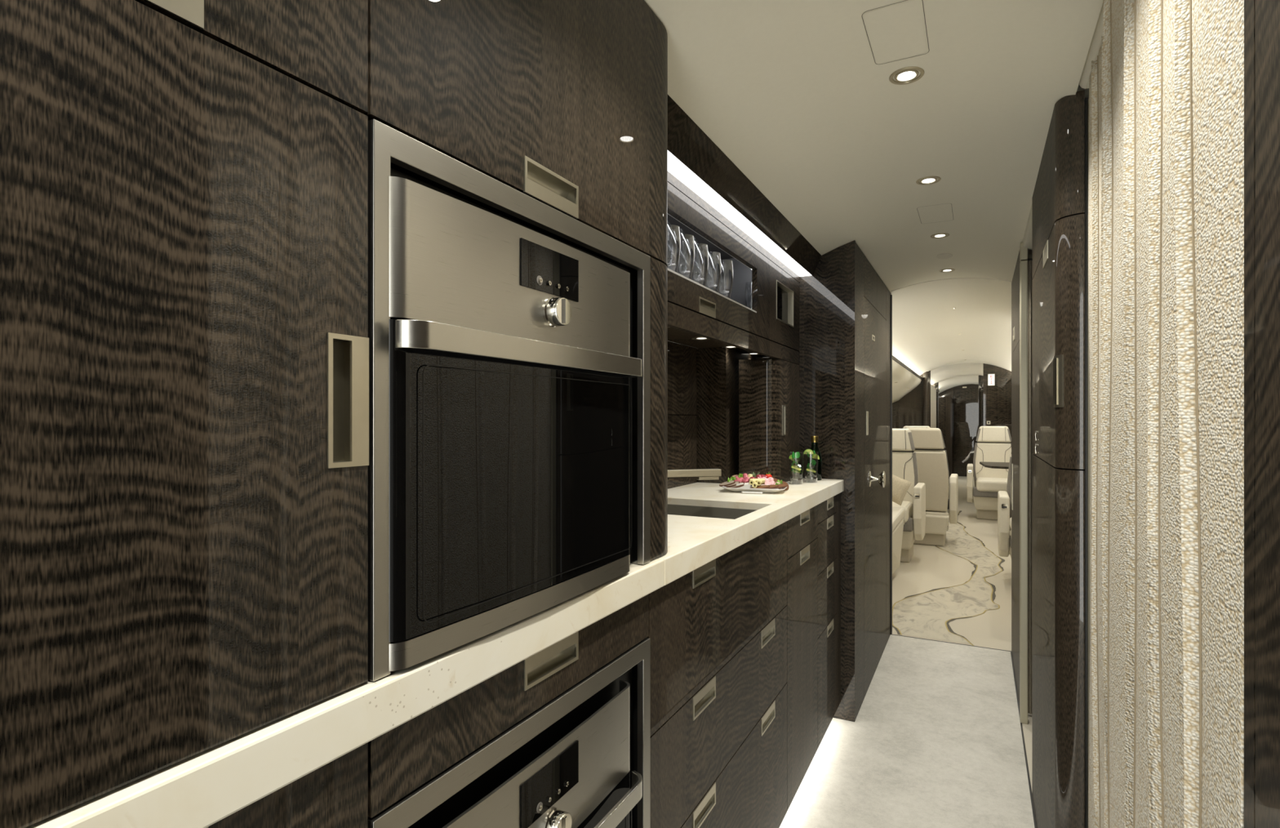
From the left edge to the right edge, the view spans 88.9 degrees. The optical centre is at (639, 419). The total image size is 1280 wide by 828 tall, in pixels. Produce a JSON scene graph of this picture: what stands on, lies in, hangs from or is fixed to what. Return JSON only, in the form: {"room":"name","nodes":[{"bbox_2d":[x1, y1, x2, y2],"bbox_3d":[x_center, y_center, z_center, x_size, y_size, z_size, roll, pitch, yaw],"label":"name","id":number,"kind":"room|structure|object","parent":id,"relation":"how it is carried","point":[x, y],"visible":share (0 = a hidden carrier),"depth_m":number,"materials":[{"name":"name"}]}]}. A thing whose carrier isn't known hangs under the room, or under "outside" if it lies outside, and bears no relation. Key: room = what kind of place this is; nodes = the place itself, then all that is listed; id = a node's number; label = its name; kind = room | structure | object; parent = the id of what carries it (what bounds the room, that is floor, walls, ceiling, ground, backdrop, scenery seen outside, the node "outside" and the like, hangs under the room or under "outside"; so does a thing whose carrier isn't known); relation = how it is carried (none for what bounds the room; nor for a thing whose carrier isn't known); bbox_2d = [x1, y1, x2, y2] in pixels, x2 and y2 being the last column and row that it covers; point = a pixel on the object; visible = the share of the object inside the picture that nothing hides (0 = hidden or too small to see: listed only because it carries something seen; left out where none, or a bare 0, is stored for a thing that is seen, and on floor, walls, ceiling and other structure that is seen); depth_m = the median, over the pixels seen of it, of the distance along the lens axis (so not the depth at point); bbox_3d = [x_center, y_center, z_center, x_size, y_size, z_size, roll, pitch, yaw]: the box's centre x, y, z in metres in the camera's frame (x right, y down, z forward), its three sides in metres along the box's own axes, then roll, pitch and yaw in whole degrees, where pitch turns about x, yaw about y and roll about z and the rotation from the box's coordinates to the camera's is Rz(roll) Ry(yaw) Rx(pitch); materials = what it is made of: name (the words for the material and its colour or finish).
{"room":"aircraft cabin","nodes":[
{"label":"aircraft cabin","id":0,"kind":"room"},
{"bbox_2d":[644,0,1102,291],"bbox_3d":[0.377,-0.721,1.247,0.851,0.197,5.160,0,0,27],"label":"ceiling","id":1,"kind":"structure","parent":0,"point":[794,93],"depth_m":1.54,"materials":[{"name":"paint"}]},
{"bbox_2d":[667,94,821,276],"bbox_3d":[0.338,-0.629,1.978,0.089,0.079,1.562,0,0,27],"label":"fascia","id":2,"kind":"object","parent":1,"relation":"attached to","point":[694,158],"visible":0.65,"depth_m":1.76,"materials":[{"name":"brown wood"}]},
{"bbox_2d":[862,0,929,64],"bbox_3d":[0.503,-0.756,1.278,0.105,0.003,0.204,0,0,27],"label":"ceiling hatch","id":3,"kind":"object","parent":1,"relation":"attached to","point":[896,31],"visible":1,"depth_m":1.27,"materials":[{"name":"grey"}]},
{"bbox_2d":[888,66,924,84],"bbox_3d":[0.586,-0.757,1.433,0.072,0.007,0.072,0,0,27],"label":"recessed light","id":4,"kind":"object","parent":1,"relation":"in","point":[906,74],"visible":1,"depth_m":1.43,"materials":[{"name":"beige"}]},
{"bbox_2d":[915,176,941,185],"bbox_3d":[0.911,-0.757,2.061,0.072,0.007,0.072,0,0,27],"label":"recessed light","id":5,"kind":"object","parent":1,"relation":"in","point":[926,180],"visible":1,"depth_m":2.06,"materials":[{"name":"silver"}]},
{"bbox_2d":[916,203,953,223],"bbox_3d":[1.085,-0.756,2.394,0.112,0.003,0.222,0,0,27],"label":"ceiling hatch","id":6,"kind":"object","parent":1,"relation":"attached to","point":[942,212],"visible":1,"depth_m":2.39,"materials":[{"name":"grey"}]},
{"bbox_2d":[930,232,949,238],"bbox_3d":[1.231,-0.757,2.678,0.072,0.007,0.072,0,0,27],"label":"recessed light","id":7,"kind":"object","parent":1,"relation":"in","point":[940,235],"visible":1,"depth_m":2.67,"materials":[{"name":"silver"}]},
{"bbox_2d":[936,253,952,258],"bbox_3d":[1.405,-0.756,3.011,0.068,0.006,0.100,0,0,27],"label":"ceiling vent","id":8,"kind":"object","parent":1,"relation":"in","point":[944,255],"visible":1,"depth_m":3.00,"materials":[{"name":"plastic"}]},
{"bbox_2d":[939,268,955,272],"bbox_3d":[1.554,-0.757,3.300,0.072,0.007,0.072,0,0,27],"label":"recessed light","id":9,"kind":"object","parent":1,"relation":"in","point":[944,269],"visible":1,"depth_m":3.30,"materials":[{"name":"silver"}]},
{"bbox_2d":[779,475,1034,827],"bbox_3d":[3.227,1.214,6.550,2.200,0.032,17.200,0,0,27],"label":"floor","id":10,"kind":"structure","parent":0,"point":[935,740],"depth_m":2.61,"materials":[{"name":"grey stone"}]},
{"bbox_2d":[206,742,368,827],"bbox_3d":[-0.898,0.708,-0.007,0.612,0.844,1.660,0,0,27],"label":"base cabinet","id":11,"kind":"object","parent":10,"relation":"on","point":[335,794],"visible":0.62,"depth_m":0.55,"materials":[{"name":"black"}]},
{"bbox_2d":[25,558,663,827],"bbox_3d":[-0.711,0.262,0.235,0.522,0.046,2.264,0,0,27],"label":"countertop","id":12,"kind":"structure","parent":11,"relation":"on","point":[203,788],"depth_m":0.54,"materials":[{"name":"beige stone"}]},
{"bbox_2d":[0,0,368,827],"bbox_3d":[-0.898,-0.228,-0.007,0.612,0.931,1.660,0,0,27],"label":"wall cabinet","id":13,"kind":"object","parent":12,"relation":"on","point":[184,340],"visible":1,"depth_m":0.45,"materials":[{"name":"black"}]},
{"bbox_2d":[368,119,650,680],"bbox_3d":[-0.235,-0.018,0.905,0.350,0.511,0.562,0,0,27],"label":"oven","id":14,"kind":"object","parent":12,"relation":"on","point":[502,366],"visible":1,"depth_m":0.71,"materials":[{"name":"silver metal"}]},
{"bbox_2d":[363,0,667,561],"bbox_3d":[-0.288,-0.228,1.018,0.472,0.931,0.716,0,0,27],"label":"wall cabinet","id":15,"kind":"object","parent":12,"relation":"on","point":[563,104],"visible":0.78,"depth_m":0.87,"materials":[{"name":"black"}]},
{"bbox_2d":[368,594,648,817],"bbox_3d":[-0.323,0.708,0.951,0.472,0.844,0.564,0,0,27],"label":"drawer","id":16,"kind":"object","parent":10,"relation":"on","point":[402,759],"visible":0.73,"depth_m":0.73,"materials":[{"name":"black"}]},
{"bbox_2d":[368,637,650,827],"bbox_3d":[-0.235,0.621,0.905,0.350,0.511,0.562,0,0,27],"label":"oven","id":17,"kind":"object","parent":16,"relation":"on","point":[567,763],"visible":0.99,"depth_m":0.84,"materials":[{"name":"silver metal"}]},
{"bbox_2d":[631,520,786,827],"bbox_3d":[0.013,0.708,1.597,0.472,0.844,0.888,0,0,27],"label":"base cabinet","id":18,"kind":"object","parent":10,"relation":"on","point":[717,631],"visible":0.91,"depth_m":1.40,"materials":[{"name":"black"}]},
{"bbox_2d":[657,478,844,585],"bbox_3d":[0.216,0.262,1.976,0.479,0.046,1.678,0,0,27],"label":"countertop","id":19,"kind":"structure","parent":18,"relation":"on","point":[694,542],"depth_m":1.63,"materials":[{"name":"beige stone"}]},
{"bbox_2d":[667,468,721,479],"bbox_3d":[0.028,0.187,1.746,0.400,0.104,0.048,0,0,-13],"label":"tap","id":20,"kind":"object","parent":19,"relation":"on","point":[700,473],"visible":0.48,"depth_m":1.77,"materials":[{"name":"silver metal"}]},
{"bbox_2d":[667,341,755,488],"bbox_3d":[0.067,-0.018,2.118,0.150,0.513,1.562,0,0,27],"label":"backsplash","id":21,"kind":"structure","parent":19,"relation":"on","point":[703,383],"depth_m":2.46,"materials":[{"name":"brown wood"}]},
{"bbox_2d":[667,171,799,364],"bbox_3d":[0.165,-0.444,2.067,0.304,0.432,1.562,0,0,27],"label":"display cabinet","id":22,"kind":"object","parent":21,"relation":"attached to","point":[695,309],"visible":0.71,"depth_m":2.08,"materials":[{"name":"brown wood"}]},
{"bbox_2d":[667,224,680,272],"bbox_3d":[0.076,-0.420,1.627,0.051,0.118,0.051,0,0,27],"label":"tumbler","id":23,"kind":"object","parent":22,"relation":"on","point":[679,237],"visible":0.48,"depth_m":1.62,"materials":[{"name":"clear"}]},
{"bbox_2d":[667,219,687,271],"bbox_3d":[0.093,-0.492,1.863,0.040,0.133,0.142,0,0,27],"label":"flute","id":24,"kind":"object","parent":22,"relation":"in","point":[670,251],"visible":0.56,"depth_m":1.86,"materials":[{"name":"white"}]},
{"bbox_2d":[675,234,694,279],"bbox_3d":[0.118,-0.420,1.708,0.051,0.118,0.051,0,0,27],"label":"tumbler","id":25,"kind":"object","parent":22,"relation":"on","point":[677,237],"visible":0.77,"depth_m":1.70,"materials":[{"name":"clear"}]},
{"bbox_2d":[672,228,698,276],"bbox_3d":[0.137,-0.492,1.949,0.040,0.133,0.142,0,0,27],"label":"flute","id":26,"kind":"object","parent":22,"relation":"in","point":[681,255],"visible":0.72,"depth_m":1.94,"materials":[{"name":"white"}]},
{"bbox_2d":[685,236,709,282],"bbox_3d":[0.182,-0.492,2.035,0.040,0.133,0.142,0,0,27],"label":"flute","id":27,"kind":"object","parent":22,"relation":"in","point":[701,264],"visible":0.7,"depth_m":2.02,"materials":[{"name":"clear"}]},
{"bbox_2d":[689,243,708,286],"bbox_3d":[0.163,-0.420,1.795,0.051,0.118,0.051,0,0,27],"label":"tumbler","id":28,"kind":"object","parent":22,"relation":"on","point":[692,276],"visible":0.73,"depth_m":1.79,"materials":[{"name":"clear"}]},
{"bbox_2d":[691,336,710,339],"bbox_3d":[0.206,-0.275,2.185,0.068,0.007,0.068,0,0,27],"label":"recessed light","id":29,"kind":"object","parent":22,"relation":"attached to","point":[697,337],"visible":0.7,"depth_m":2.19,"materials":[{"name":"silver metal"}]},
{"bbox_2d":[697,246,721,288],"bbox_3d":[0.227,-0.492,2.121,0.040,0.133,0.142,0,0,27],"label":"flute","id":30,"kind":"object","parent":22,"relation":"in","point":[708,272],"visible":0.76,"depth_m":2.10,"materials":[{"name":"clear"}]},
{"bbox_2d":[667,268,756,312],"bbox_3d":[0.124,-0.359,1.882,0.199,0.005,1.054,0,0,27],"label":"glass shelf","id":31,"kind":"object","parent":22,"relation":"attached to","point":[671,273],"depth_m":1.79,"materials":[{"name":"clear"}]},
{"bbox_2d":[703,251,721,292],"bbox_3d":[0.209,-0.420,1.883,0.051,0.118,0.051,0,0,27],"label":"tumbler","id":32,"kind":"object","parent":22,"relation":"on","point":[718,282],"visible":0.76,"depth_m":1.88,"materials":[{"name":"clear"}]},
{"bbox_2d":[709,251,729,293],"bbox_3d":[0.271,-0.492,2.207,0.040,0.133,0.142,0,0,27],"label":"flute","id":33,"kind":"object","parent":22,"relation":"in","point":[722,277],"visible":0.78,"depth_m":2.19,"materials":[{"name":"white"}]},
{"bbox_2d":[716,259,733,298],"bbox_3d":[0.257,-0.420,1.976,0.051,0.118,0.051,0,0,27],"label":"tumbler","id":34,"kind":"object","parent":22,"relation":"on","point":[719,291],"visible":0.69,"depth_m":1.97,"materials":[{"name":"clear"}]},
{"bbox_2d":[721,345,737,348],"bbox_3d":[0.340,-0.275,2.443,0.068,0.007,0.068,0,0,27],"label":"recessed light","id":35,"kind":"object","parent":22,"relation":"attached to","point":[727,346],"visible":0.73,"depth_m":2.42,"materials":[{"name":"silver metal"}]},
{"bbox_2d":[744,281,748,306],"bbox_3d":[0.392,-0.420,2.286,0.051,0.118,0.051,0,0,27],"label":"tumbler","id":36,"kind":"object","parent":22,"relation":"on","point":[748,282],"visible":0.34,"depth_m":2.28,"materials":[{"name":"clear"}]},
{"bbox_2d":[776,280,793,327],"bbox_3d":[0.542,-0.440,2.499,0.032,0.143,0.247,0,0,27],"label":"handle","id":37,"kind":"object","parent":22,"relation":"attached to","point":[784,295],"visible":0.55,"depth_m":2.56,"materials":[{"name":"silver metal"}]},
{"bbox_2d":[667,503,756,519],"bbox_3d":[0.134,0.340,1.804,0.376,0.160,0.324,0,0,27],"label":"sink","id":38,"kind":"object","parent":19,"relation":"in","point":[675,509],"visible":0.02,"depth_m":1.95,"materials":[{"name":"grey metal"}]},
{"bbox_2d":[721,483,789,493],"bbox_3d":[0.394,0.230,2.209,0.206,0.017,0.211,0,0,18],"label":"platter","id":39,"kind":"object","parent":19,"relation":"on","point":[732,489],"visible":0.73,"depth_m":2.12,"materials":[{"name":"white ceramic"}]},
{"bbox_2d":[719,480,735,486],"bbox_3d":[0.296,0.215,2.205,0.060,0.022,0.033,0,0,43],"label":"bread slice","id":40,"kind":"object","parent":39,"relation":"on","point":[731,482],"visible":1,"depth_m":2.20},
{"bbox_2d":[727,475,736,481],"bbox_3d":[0.312,0.209,2.208,0.032,0.036,0.032,0,0,-43],"label":"lettuce leaf","id":41,"kind":"object","parent":39,"relation":"on","point":[731,477],"visible":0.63,"depth_m":2.22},
{"bbox_2d":[724,480,739,487],"bbox_3d":[0.310,0.216,2.188,0.060,0.022,0.033,0,0,43],"label":"bread slice","id":42,"kind":"object","parent":39,"relation":"on","point":[736,482],"visible":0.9,"depth_m":2.18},
{"bbox_2d":[728,482,744,487],"bbox_3d":[0.323,0.218,2.171,0.060,0.022,0.033,0,0,43],"label":"bread slice","id":43,"kind":"object","parent":39,"relation":"on","point":[742,485],"visible":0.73,"depth_m":2.15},
{"bbox_2d":[736,482,751,488],"bbox_3d":[0.349,0.217,2.153,0.058,0.020,0.027,0,0,-16],"label":"cheese wedge","id":44,"kind":"object","parent":39,"relation":"on","point":[747,485],"visible":0.69,"depth_m":2.15,"materials":[{"name":"food"}]},
{"bbox_2d":[752,481,758,488],"bbox_3d":[0.377,0.213,2.133,0.018,0.016,0.030,0,0,16],"label":"roll","id":45,"kind":"object","parent":39,"relation":"on","point":[756,483],"visible":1,"depth_m":2.12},
{"bbox_2d":[750,484,769,488],"bbox_3d":[0.392,0.221,2.132,0.064,0.015,0.028,0,0,16],"label":"bread slice","id":46,"kind":"object","parent":39,"relation":"on","point":[764,486],"visible":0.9,"depth_m":2.13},
{"bbox_2d":[761,480,775,484],"bbox_3d":[0.425,0.211,2.178,0.053,0.020,0.032,0,0,32],"label":"fold","id":47,"kind":"object","parent":39,"relation":"on","point":[771,481],"visible":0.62,"depth_m":2.17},
{"bbox_2d":[757,476,773,481],"bbox_3d":[0.421,0.203,2.190,0.053,0.025,0.032,0,0,8],"label":"fold","id":48,"kind":"object","parent":47,"relation":"on","point":[769,479],"visible":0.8,"depth_m":2.18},
{"bbox_2d":[764,484,778,488],"bbox_3d":[0.420,0.219,2.127,0.064,0.015,0.028,0,0,16],"label":"bread slice","id":49,"kind":"object","parent":39,"relation":"on","point":[773,486],"visible":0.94,"depth_m":2.12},
{"bbox_2d":[771,484,787,488],"bbox_3d":[0.448,0.217,2.123,0.064,0.015,0.028,0,0,16],"label":"bread slice","id":50,"kind":"object","parent":49,"relation":"on","point":[780,486],"visible":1,"depth_m":2.11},
{"label":"cheese slab","id":51,"kind":"object","parent":39,"relation":"on","visible":0},
{"bbox_2d":[749,478,764,483],"bbox_3d":[0.390,0.204,2.171,0.050,0.016,0.018,0,0,0],"label":"roll","id":52,"kind":"object","parent":51,"relation":"on","point":[755,479],"visible":0.6,"depth_m":2.17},
{"bbox_2d":[749,479,755,484],"bbox_3d":[0.372,0.206,2.156,0.018,0.016,0.030,0,0,20],"label":"roll","id":53,"kind":"object","parent":52,"relation":"on","point":[752,480],"visible":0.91,"depth_m":2.14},
{"bbox_2d":[764,481,780,484],"bbox_3d":[0.440,0.215,2.164,0.053,0.020,0.032,0,0,14],"label":"fold","id":54,"kind":"object","parent":51,"relation":"on","point":[766,483],"visible":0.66,"depth_m":2.16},
{"bbox_2d":[773,479,782,484],"bbox_3d":[0.455,0.210,2.158,0.029,0.025,0.029,0,0,35],"label":"lettuce leaf","id":55,"kind":"object","parent":54,"relation":"on","point":[778,480],"visible":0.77,"depth_m":2.16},
{"bbox_2d":[738,358,799,481],"bbox_3d":[0.516,0.006,2.573,0.147,0.464,0.340,0,0,27],"label":"wall cabinet","id":56,"kind":"object","parent":19,"relation":"on","point":[769,388],"visible":0.83,"depth_m":2.43,"materials":[{"name":"brown wood"}]},
{"bbox_2d":[788,451,804,484],"bbox_3d":[0.583,0.178,2.437,0.055,0.121,0.055,0,0,27],"label":"drink glass","id":57,"kind":"object","parent":19,"relation":"on","point":[794,457],"visible":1,"depth_m":2.42,"materials":[{"name":"clear"}]},
{"bbox_2d":[803,448,819,482],"bbox_3d":[0.657,0.175,2.500,0.059,0.128,0.055,0,0,27],"label":"drink glass","id":58,"kind":"object","parent":19,"relation":"on","point":[806,478],"visible":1,"depth_m":2.49,"materials":[{"name":"clear"}]},
{"bbox_2d":[807,435,822,479],"bbox_3d":[0.696,0.151,2.599,0.055,0.176,0.055,0,0,27],"label":"bottle","id":59,"kind":"object","parent":19,"relation":"on","point":[815,447],"visible":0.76,"depth_m":2.58,"materials":[{"name":"green glass"}]},
{"bbox_2d":[679,240,892,721],"bbox_3d":[0.823,0.243,3.293,0.830,1.914,1.217,0,0,27],"label":"tall cabinet","id":60,"kind":"object","parent":10,"relation":"on","point":[845,351],"visible":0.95,"depth_m":2.69,"materials":[{"name":"brown wood"}]},
{"bbox_2d":[786,504,817,810],"bbox_3d":[0.310,0.708,2.171,0.472,0.844,0.400,0,0,27],"label":"base cabinet","id":61,"kind":"object","parent":10,"relation":"on","point":[802,605],"visible":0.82,"depth_m":2.05,"materials":[{"name":"black"}]},
{"bbox_2d":[817,493,840,747],"bbox_3d":[0.500,0.708,2.537,0.472,0.844,0.419,0,0,27],"label":"base cabinet","id":62,"kind":"object","parent":10,"relation":"on","point":[828,537],"visible":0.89,"depth_m":2.41,"materials":[{"name":"black"}]},
{"bbox_2d":[892,506,904,573],"bbox_3d":[1.613,0.907,4.722,0.477,0.465,0.990,0,0,27],"label":"armchair","id":63,"kind":"object","parent":10,"relation":"on","point":[898,513],"visible":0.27,"depth_m":4.75,"materials":[{"name":"beige leather"}]},
{"bbox_2d":[892,474,911,505],"bbox_3d":[1.956,0.528,5.024,0.256,0.254,0.086,0,0,35],"label":"cushion","id":64,"kind":"object","parent":63,"relation":"on","point":[900,486],"visible":0.61,"depth_m":4.98,"materials":[{"name":"beige fabric"}]},
{"bbox_2d":[892,428,925,562],"bbox_3d":[2.161,0.639,5.689,0.584,1.122,0.670,0,0,27],"label":"armchair","id":65,"kind":"object","parent":10,"relation":"on","point":[904,466],"visible":0.34,"depth_m":5.69,"materials":[{"name":"beige leather"}]},
{"bbox_2d":[892,501,912,522],"bbox_3d":[2.115,0.780,5.600,0.390,0.140,0.470,0,0,27],"label":"seat cushion","id":66,"kind":"object","parent":65,"relation":"on","point":[908,505],"depth_m":5.39,"materials":[{"name":"beige leather"}]},
{"bbox_2d":[902,426,930,428],"bbox_3d":[3.418,0.639,8.112,0.584,1.122,0.670,0,0,27],"label":"armchair","id":67,"kind":"object","parent":10,"relation":"on","point":[904,427],"visible":0.1,"depth_m":8.29,"materials":[{"name":"beige leather"}]},
{"bbox_2d":[906,427,958,546],"bbox_3d":[2.812,0.639,6.455,0.584,1.122,0.670,0,0,27],"label":"armchair","id":68,"kind":"object","parent":10,"relation":"on","point":[932,464],"visible":0.5,"depth_m":6.18,"materials":[{"name":"beige leather"}]},
{"bbox_2d":[938,396,951,476],"bbox_3d":[6.322,0.370,13.669,0.360,1.660,0.890,0,0,27],"label":"tall cabinet","id":69,"kind":"object","parent":10,"relation":"on","point":[944,402],"visible":0.36,"depth_m":13.23,"materials":[{"name":"brown wood"}]},
{"bbox_2d":[893,634,1011,651],"bbox_3d":[1.657,1.214,3.521,2.200,0.032,0.006,0,0,27],"label":"trim","id":70,"kind":"structure","parent":10,"relation":"on","point":[893,634],"depth_m":3.50,"materials":[{"name":"brown metal"}]},
{"bbox_2d":[966,426,1011,519],"bbox_3d":[4.305,0.639,7.934,0.584,1.122,0.670,0,0,27],"label":"armchair","id":71,"kind":"object","parent":10,"relation":"on","point":[993,443],"visible":0.58,"depth_m":8.01,"materials":[{"name":"beige leather"}]},
{"bbox_2d":[976,476,1007,492],"bbox_3d":[4.259,0.780,7.845,0.390,0.140,0.470,0,0,27],"label":"seat cushion","id":72,"kind":"object","parent":71,"relation":"on","point":[984,484],"depth_m":7.68,"materials":[{"name":"beige leather"}]},
{"bbox_2d":[997,453,1011,558],"bbox_3d":[2.967,0.639,4.798,0.584,1.122,0.670,0,0,27],"label":"armchair","id":73,"kind":"object","parent":10,"relation":"on","point":[1004,498],"visible":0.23,"depth_m":4.66,"materials":[{"name":"beige leather"}]},
{"bbox_2d":[1009,517,1011,535],"bbox_3d":[2.576,0.907,4.032,0.477,0.465,0.990,0,0,27],"label":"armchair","id":74,"kind":"object","parent":10,"relation":"on","point":[1010,517],"visible":0.13,"depth_m":4.50,"materials":[{"name":"beige leather"}]},
{"bbox_2d":[1011,251,1031,704],"bbox_3d":[1.874,0.246,2.964,0.301,1.908,0.782,0,0,27],"label":"door frame","id":75,"kind":"structure","parent":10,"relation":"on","point":[1015,280],"depth_m":3.05,"materials":[{"name":"black"}]},
{"bbox_2d":[1010,651,1036,827],"bbox_3d":[0.728,1.214,1.078,0.006,0.032,5.185,0,0,27],"label":"trim","id":76,"kind":"structure","parent":10,"relation":"on","point":[1021,726],"depth_m":2.33,"materials":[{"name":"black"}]},
{"bbox_2d":[1019,260,1027,724],"bbox_3d":[1.527,0.285,2.596,0.026,1.830,0.045,0,0,27],"label":"trim","id":77,"kind":"structure","parent":10,"relation":"on","point":[1024,264],"depth_m":2.58,"materials":[{"name":"beige paint"}]},
{"bbox_2d":[1019,242,1027,262],"bbox_3d":[1.527,-0.666,2.596,0.026,0.067,0.045,0,0,27],"label":"trim","id":78,"kind":"structure","parent":77,"relation":"on","point":[1023,251],"depth_m":2.58,"materials":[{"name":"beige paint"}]},
{"bbox_2d":[1027,260,1032,713],"bbox_3d":[1.590,0.272,2.638,0.044,1.833,0.016,0,0,27],"label":"trim","id":79,"kind":"structure","parent":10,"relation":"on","point":[1029,262],"depth_m":2.64,"materials":[{"name":"beige metal"}]},
{"bbox_2d":[1031,89,1087,827],"bbox_3d":[1.209,0.246,1.682,0.302,1.907,0.740,0,0,27],"label":"wardrobe","id":80,"kind":"object","parent":10,"relation":"on","point":[1060,196],"visible":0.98,"depth_m":1.44,"materials":[{"name":"brown wood"}]},
{"bbox_2d":[1034,443,1038,453],"bbox_3d":[1.129,0.082,1.859,0.011,0.029,0.005,0,0,27],"label":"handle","id":81,"kind":"object","parent":80,"relation":"attached to","point":[1035,446],"visible":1,"depth_m":1.86,"materials":[{"name":"silver metal"}]},
{"bbox_2d":[1087,97,1090,827],"bbox_3d":[0.970,0.258,1.383,0.032,1.885,0.039,0,0,27],"label":"trim","id":82,"kind":"structure","parent":80,"relation":"attached to","point":[1088,393],"depth_m":1.39,"materials":[{"name":"beige paint"}]},
{"bbox_3d":[5.318,0.836,9.605,0.800,0.728,1.050,0,0,27],"label":"dining table","id":83,"kind":"object","parent":10,"relation":"on","visible":0},
{"bbox_2d":[961,450,973,462],"bbox_3d":[4.951,0.540,9.452,0.512,0.153,0.502,0,0,27],"label":"tablecloth","id":84,"kind":"object","parent":83,"relation":"on","point":[968,456],"visible":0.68,"depth_m":9.35,"materials":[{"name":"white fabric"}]},
{"bbox_2d":[937,382,938,428],"bbox_3d":[4.925,0.276,11.358,0.488,1.848,0.100,0,0,27],"label":"wall","id":85,"kind":"structure","parent":0,"point":[937,382],"depth_m":11.24,"materials":[{"name":"brown wood"}]},
{"bbox_2d":[930,384,936,427],"bbox_3d":[4.638,0.330,10.357,0.020,1.740,1.860,0,0,27],"label":"trim","id":86,"kind":"structure","parent":85,"relation":"attached to","point":[933,390],"depth_m":10.47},
{"bbox_2d":[932,382,937,427],"bbox_3d":[5.065,0.285,11.195,0.090,1.830,0.090,0,0,27],"label":"trim column","id":87,"kind":"structure","parent":85,"relation":"attached to","point":[935,384],"depth_m":11.15,"materials":[{"name":"brown wood"}]},
{"bbox_2d":[890,278,1011,393],"bbox_3d":[4.356,-0.686,8.716,1.310,0.289,11.714,0,0,27],"label":"ceiling","id":88,"kind":"structure","parent":0,"point":[926,327],"depth_m":5.19,"materials":[{"name":"paint"}]},
{"bbox_2d":[889,277,1011,292],"bbox_3d":[1.911,-0.560,3.376,1.615,0.520,0.017,0,0,27],"label":"trim","id":89,"kind":"structure","parent":88,"relation":"attached to","point":[953,277],"depth_m":3.49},
{"bbox_2d":[892,363,1011,436],"bbox_3d":[4.322,0.232,8.607,1.950,1.935,0.060,0,0,27],"label":"wall","id":90,"kind":"structure","parent":0,"point":[997,398],"depth_m":8.48,"materials":[{"name":"brown wood"}]},
{"bbox_2d":[923,371,929,426],"bbox_3d":[3.855,0.276,8.781,0.090,1.847,0.090,0,0,27],"label":"trim column","id":91,"kind":"structure","parent":90,"relation":"attached to","point":[926,375],"depth_m":8.74,"materials":[{"name":"brown wood"}]},
{"bbox_2d":[987,373,995,386],"bbox_3d":[4.546,-0.519,8.445,0.081,0.154,0.019,0,0,27],"label":"exit sign","id":92,"kind":"object","parent":90,"relation":"attached to","point":[991,377],"visible":1,"depth_m":8.44,"materials":[{"name":"beige paint"}]},
{"bbox_2d":[938,384,978,476],"bbox_3d":[7.047,0.222,13.862,1.950,1.956,0.100,0,0,27],"label":"wall","id":93,"kind":"structure","parent":0,"point":[950,392],"depth_m":13.98,"materials":[{"name":"brown wood"}]},
{"bbox_2d":[954,388,978,475],"bbox_3d":[6.941,0.260,13.842,0.500,1.840,0.027,0,0,27],"label":"door","id":94,"kind":"structure","parent":93,"relation":"in","point":[966,400],"depth_m":13.86,"materials":[{"name":"brown wood"}]},
{"bbox_2d":[979,462,1009,468],"bbox_3d":[3.982,0.836,6.818,0.768,0.728,0.929,0,0,27],"label":"table","id":95,"kind":"object","parent":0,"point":[988,464],"visible":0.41,"depth_m":6.83,"materials":[{"name":"brown wood"}]},
{"bbox_2d":[1027,84,1088,258],"bbox_3d":[1.093,-0.790,0.875,0.764,0.060,5.160,0,0,27],"label":"ceiling","id":96,"kind":"structure","parent":0,"point":[1079,88],"depth_m":1.52,"materials":[{"name":"paint"}]},
{"bbox_2d":[1022,204,1031,248],"bbox_3d":[1.466,-0.716,2.310,0.164,0.088,0.550,0,0,27],"label":"trim","id":97,"kind":"structure","parent":96,"relation":"attached to","point":[1027,240],"depth_m":2.41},
{"bbox_2d":[1079,4,1102,88],"bbox_3d":[0.667,-0.731,0.755,0.112,0.068,1.355,0,0,27],"label":"trim","id":98,"kind":"structure","parent":96,"relation":"attached to","point":[1095,43],"depth_m":1.24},
{"bbox_2d":[1088,0,1244,827],"bbox_3d":[0.690,0.245,0.929,0.037,1.897,0.996,0,0,30],"label":"wall panel","id":99,"kind":"object","parent":98,"relation":"hanging from","point":[1166,142],"visible":1,"depth_m":0.67,"materials":[{"name":"beige fabric"}]},
{"bbox_2d":[1244,0,1279,827],"bbox_3d":[0.024,0.250,-0.356,0.022,1.900,1.890,0,0,27],"label":"panel","id":100,"kind":"object","parent":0,"point":[1261,17],"visible":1,"depth_m":0.46,"materials":[{"name":"brown wood"}]},
{"bbox_3d":[3.516,0.485,9.171,0.040,1.430,11.680,0,0,27],"label":"wall","id":101,"kind":"structure","parent":0,"visible":0},
{"bbox_2d":[892,359,921,402],"bbox_3d":[2.319,-0.393,6.429,0.438,0.325,5.650,0,0,27],"label":"trim","id":102,"kind":"structure","parent":101,"relation":"attached to","point":[904,379],"depth_m":7.61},
{"bbox_2d":[892,355,921,379],"bbox_3d":[2.507,-0.559,6.332,0.022,0.034,5.650,0,0,27],"label":"trim","id":103,"kind":"structure","parent":101,"relation":"attached to","point":[894,358],"depth_m":6.86,"materials":[{"name":"beige plastic"}]},
{"bbox_3d":[6.062,0.227,10.768,0.850,1.945,0.100,0,0,27],"label":"wall","id":104,"kind":"structure","parent":0,"visible":0},
{"bbox_2d":[978,375,982,427],"bbox_3d":[5.693,0.229,10.870,0.090,1.943,0.090,0,0,27],"label":"trim column","id":105,"kind":"structure","parent":104,"relation":"attached to","point":[980,377],"depth_m":10.84,"materials":[{"name":"brown wood"}]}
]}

